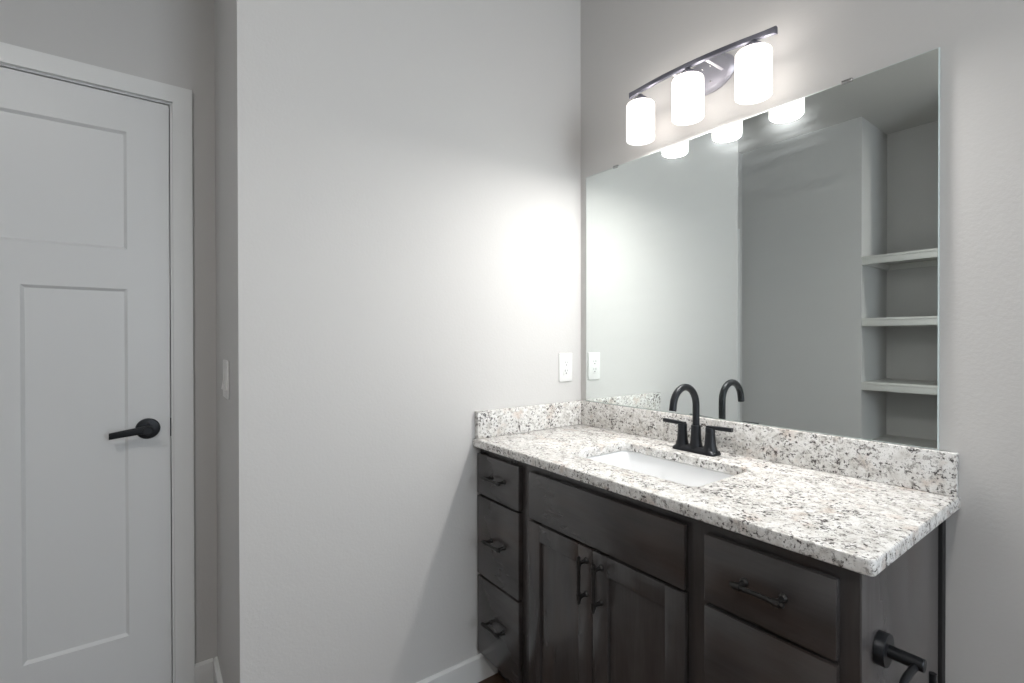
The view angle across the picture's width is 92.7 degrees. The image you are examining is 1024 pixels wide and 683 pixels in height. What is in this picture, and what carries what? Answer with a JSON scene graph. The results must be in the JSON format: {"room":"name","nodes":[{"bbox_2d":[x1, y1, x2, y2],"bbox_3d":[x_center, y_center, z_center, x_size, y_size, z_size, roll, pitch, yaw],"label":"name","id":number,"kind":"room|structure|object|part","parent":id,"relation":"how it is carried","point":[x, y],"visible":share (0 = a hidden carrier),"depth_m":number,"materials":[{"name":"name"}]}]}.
{"room":"bathroom","nodes":[
{"label":"bathroom","id":0,"kind":"room"},
{"bbox_2d":[0,0,216,663],"bbox_3d":[-1.783,-0.130,1.376,1.820,2.808,0.100,0,0,-37],"label":"wall","id":1,"kind":"structure","parent":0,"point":[171,42],"depth_m":1.78,"materials":[{"name":"grey paint"}]},
{"bbox_2d":[0,42,194,682],"bbox_3d":[-1.577,0.186,1.519,0.978,2.174,0.118,0,0,-37],"label":"door frame","id":2,"kind":"structure","parent":1,"relation":"attached to","point":[182,106],"depth_m":1.74,"materials":[{"name":"white paint"}]},
{"bbox_2d":[0,67,171,682],"bbox_3d":[-1.545,0.215,1.477,0.845,2.100,0.104,0,0,-37],"label":"door","id":3,"kind":"structure","parent":2,"relation":"in","point":[85,419],"depth_m":1.61,"materials":[{"name":"white paint"}]},
{"bbox_3d":[-1.281,0.305,1.645,0.118,0.036,0.058,0,0,-37],"label":"handle lever","id":4,"kind":"part","parent":3,"relation":"part of","materials":[{"name":"black metal"}]},
{"bbox_2d":[195,658,213,682],"bbox_3d":[-1.131,1.224,1.795,0.058,0.094,0.014,0,0,-37],"label":"baseboard","id":5,"kind":"structure","parent":1,"relation":"attached to","point":[204,669],"depth_m":1.79,"materials":[{"name":"white paint"}]},
{"bbox_2d":[214,0,220,670],"bbox_3d":[-1.026,-0.133,1.799,0.100,2.808,0.123,0,0,-37],"label":"wall","id":6,"kind":"structure","parent":0,"point":[215,1],"depth_m":1.77,"materials":[{"name":"grey paint"}]},
{"bbox_2d":[213,657,222,682],"bbox_3d":[-0.936,1.224,1.592,0.014,0.094,0.573,0,0,-37],"label":"baseboard","id":7,"kind":"structure","parent":6,"relation":"attached to","point":[217,677],"depth_m":1.76,"materials":[{"name":"white paint"}]},
{"bbox_2d":[218,0,580,682],"bbox_3d":[-0.363,-0.135,1.934,1.325,2.808,0.450,0,0,-37],"label":"wall","id":8,"kind":"structure","parent":0,"point":[400,180],"depth_m":1.60,"materials":[{"name":"grey paint"}]},
{"bbox_2d":[221,360,228,399],"bbox_3d":[-0.915,0.120,1.557,0.012,0.121,0.116,0,0,-37],"label":"light switch","id":9,"kind":"object","parent":8,"relation":"attached to","point":[225,383],"visible":1,"depth_m":1.53,"materials":[{"name":"white plastic"}]},
{"bbox_2d":[416,653,497,682],"bbox_3d":[-0.412,1.223,1.615,0.883,0.094,0.014,0,0,-37],"label":"baseboard","id":10,"kind":"structure","parent":8,"relation":"attached to","point":[475,669],"depth_m":1.79,"materials":[{"name":"white paint"}]},
{"bbox_2d":[559,353,571,381],"bbox_3d":[0.230,0.110,2.091,0.074,0.121,0.008,0,0,-37],"label":"wall outlet","id":11,"kind":"object","parent":8,"relation":"attached to","point":[565,359],"visible":1,"depth_m":2.08,"materials":[{"name":"white plastic"}]},
{"bbox_2d":[563,359,568,374],"bbox_3d":[0.231,0.110,2.089,0.033,0.067,0.003,0,0,-37],"label":"receptacle","id":12,"kind":"object","parent":11,"relation":"attached to","point":[565,361],"depth_m":2.09,"materials":[{"name":"white plastic"}]},
{"bbox_2d":[478,673,507,682],"bbox_3d":[0.025,1.318,0.063,3.145,0.080,4.373,0,0,-37],"label":"floor","id":13,"kind":"structure","parent":0,"point":[496,678],"depth_m":1.83,"materials":[{"name":"brown wood"}]},
{"bbox_2d":[477,449,945,682],"bbox_3d":[0.436,0.831,1.486,0.580,0.877,1.227,0,0,-37],"label":"vanity cabinet","id":14,"kind":"object","parent":13,"relation":"on","point":[579,582],"visible":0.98,"depth_m":1.16,"materials":[{"name":"brown wood"}]},
{"bbox_3d":[-0.067,1.007,1.710,0.038,0.017,0.106,0,0,-37],"label":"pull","id":15,"kind":"part","parent":14,"relation":"part of","materials":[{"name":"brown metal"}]},
{"bbox_3d":[-0.065,0.485,1.703,0.038,0.017,0.106,0,0,-37],"label":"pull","id":16,"kind":"part","parent":14,"relation":"part of","materials":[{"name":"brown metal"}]},
{"bbox_3d":[-0.065,0.712,1.704,0.038,0.017,0.106,0,0,-37],"label":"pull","id":17,"kind":"part","parent":14,"relation":"part of","materials":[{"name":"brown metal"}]},
{"bbox_3d":[-0.047,0.716,1.726,0.018,0.290,0.253,0,0,-37],"label":"drawer","id":18,"kind":"part","parent":14,"relation":"part of","materials":[{"name":"brown wood"}]},
{"bbox_3d":[-0.047,0.489,1.725,0.018,0.148,0.253,0,0,-37],"label":"drawer","id":19,"kind":"part","parent":14,"relation":"part of","materials":[{"name":"brown wood"}]},
{"bbox_3d":[-0.046,1.011,1.728,0.018,0.284,0.253,0,0,-37],"label":"drawer","id":20,"kind":"part","parent":14,"relation":"part of","materials":[{"name":"brown wood"}]},
{"bbox_3d":[0.147,0.865,1.471,0.006,0.478,0.180,0,0,-37],"label":"door panel","id":21,"kind":"part","parent":14,"relation":"part of","materials":[{"name":"brown wood"}]},
{"bbox_3d":[0.145,0.865,1.470,0.018,0.578,0.280,0,0,-37],"label":"door","id":22,"kind":"part","parent":14,"relation":"part of","materials":[{"name":"brown wood"}]},
{"bbox_3d":[0.193,0.660,1.357,0.038,0.131,0.017,0,0,-37],"label":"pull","id":23,"kind":"part","parent":14,"relation":"part of","materials":[{"name":"brown metal"}]},
{"bbox_3d":[0.226,0.660,1.312,0.038,0.131,0.017,0,0,-37],"label":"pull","id":24,"kind":"part","parent":14,"relation":"part of","materials":[{"name":"brown metal"}]},
{"bbox_3d":[0.318,0.866,1.241,0.006,0.478,0.189,0,0,-37],"label":"door panel","id":25,"kind":"part","parent":14,"relation":"part of","materials":[{"name":"brown wood"}]},
{"bbox_3d":[0.316,0.866,1.239,0.018,0.578,0.289,0,0,-37],"label":"door","id":26,"kind":"part","parent":14,"relation":"part of","materials":[{"name":"brown wood"}]},
{"bbox_2d":[473,424,959,576],"bbox_3d":[0.452,0.376,1.481,0.558,0.029,1.253,0,0,-37],"label":"countertop","id":27,"kind":"structure","parent":14,"relation":"on","point":[862,526],"depth_m":1.15,"materials":[{"name":"white stone"}]},
{"bbox_2d":[475,400,583,438],"bbox_3d":[0.088,0.309,1.978,0.550,0.101,0.021,0,0,-37],"label":"side splash","id":28,"kind":"object","parent":27,"relation":"on","point":[512,420],"visible":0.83,"depth_m":1.94,"materials":[{"name":"stone"}]},
{"bbox_2d":[588,450,734,486],"bbox_3d":[0.432,0.466,1.486,0.332,0.148,0.512,0,0,-37],"label":"sink basin","id":29,"kind":"object","parent":27,"relation":"in","point":[682,473],"visible":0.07,"depth_m":1.62,"materials":[{"name":"white ceramic"}]},
{"bbox_2d":[663,384,732,456],"bbox_3d":[0.596,0.248,1.603,0.193,0.226,0.193,0,0,6],"label":"faucet","id":30,"kind":"object","parent":27,"relation":"on","point":[710,449],"visible":1,"depth_m":1.59,"materials":[{"name":"black metal"}]},
{"bbox_3d":[0.554,0.273,1.669,0.016,0.013,0.083,0,0,-37],"label":"handle","id":31,"kind":"part","parent":30,"relation":"part of","materials":[{"name":"black metal"}]},
{"bbox_3d":[0.558,0.242,1.569,0.161,0.214,0.047,0,0,-37],"label":"spout","id":32,"kind":"part","parent":30,"relation":"part of","materials":[{"name":"black metal"}]},
{"bbox_3d":[0.604,0.351,1.603,0.053,0.018,0.154,0,0,-37],"label":"plate","id":33,"kind":"part","parent":30,"relation":"part of","materials":[{"name":"black metal"}]},
{"bbox_3d":[0.652,0.273,1.537,0.016,0.013,0.083,0,0,-37],"label":"handle","id":34,"kind":"part","parent":30,"relation":"part of","materials":[{"name":"black metal"}]},
{"bbox_3d":[0.485,0.494,0.962,0.038,0.017,0.106,0,0,-37],"label":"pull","id":35,"kind":"part","parent":14,"relation":"part of","materials":[{"name":"brown metal"}]},
{"bbox_3d":[0.508,0.724,0.980,0.018,0.287,0.258,0,0,-37],"label":"drawer","id":36,"kind":"part","parent":14,"relation":"part of","materials":[{"name":"brown wood"}]},
{"bbox_3d":[0.507,0.497,0.979,0.018,0.146,0.258,0,0,-37],"label":"drawer","id":37,"kind":"part","parent":14,"relation":"part of","materials":[{"name":"brown wood"}]},
{"bbox_3d":[0.800,0.832,0.998,0.470,0.876,0.004,0,0,-37],"label":"panel","id":38,"kind":"part","parent":14,"relation":"part of","materials":[{"name":"grey wood"}]},
{"bbox_2d":[873,630,936,682],"bbox_3d":[0.695,0.623,0.874,0.208,0.180,0.068,0,0,-37],"label":"toilet paper holder","id":39,"kind":"object","parent":14,"relation":"attached to","point":[884,650],"visible":1,"depth_m":0.87,"materials":[{"name":"black metal"}]},
{"bbox_3d":[0.699,0.562,0.867,0.023,0.023,0.053,0,0,-37],"label":"post","id":40,"kind":"part","parent":39,"relation":"part of","materials":[{"name":"black metal"}]},
{"bbox_3d":[0.708,0.636,0.856,0.208,0.154,0.012,0,0,-37],"label":"roll arm","id":41,"kind":"part","parent":39,"relation":"part of","materials":[{"name":"black metal"}]},
{"bbox_2d":[581,0,1023,682],"bbox_3d":[1.416,-0.131,0.733,0.100,2.808,3.800,0,0,-37],"label":"wall","id":42,"kind":"structure","parent":0,"point":[818,45],"depth_m":1.15,"materials":[{"name":"grey paint"}]},
{"bbox_2d":[626,26,777,145],"bbox_3d":[0.600,-0.835,1.596,0.173,0.245,0.523,0,0,-37],"label":"vanity light","id":43,"kind":"object","parent":42,"relation":"attached to","point":[752,64],"visible":1,"depth_m":1.54,"materials":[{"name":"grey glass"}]},
{"bbox_3d":[0.460,-0.786,1.749,0.098,0.130,0.098,0,0,-37],"label":"lamp shade","id":44,"kind":"part","parent":43,"relation":"part of","materials":[{"name":"white glass"}]},
{"bbox_3d":[0.568,-0.784,1.578,0.098,0.130,0.098,0,0,-37],"label":"lamp shade","id":45,"kind":"part","parent":43,"relation":"part of","materials":[{"name":"white glass"}]},
{"bbox_3d":[0.645,-0.886,1.563,0.102,0.003,0.009,0,0,-37],"label":"arm","id":46,"kind":"part","parent":43,"relation":"part of","materials":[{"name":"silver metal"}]},
{"bbox_3d":[0.702,-0.777,1.421,0.098,0.130,0.098,0,0,-37],"label":"lamp shade","id":47,"kind":"part","parent":43,"relation":"part of","materials":[{"name":"white glass"}]},
{"bbox_2d":[586,47,939,449],"bbox_3d":[0.672,-0.226,1.642,0.009,0.968,1.176,0,0,-37],"label":"wall mirror","id":48,"kind":"object","parent":42,"relation":"attached to","point":[781,264],"visible":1,"depth_m":1.45,"materials":[{"name":"clear glass"}]},
{"bbox_2d":[581,401,958,496],"bbox_3d":[0.673,0.310,1.634,0.020,0.101,1.230,0,0,-37],"label":"backsplash","id":49,"kind":"structure","parent":42,"relation":"attached to","point":[923,469],"depth_m":1.38,"materials":[{"name":"stone"}]}
]}

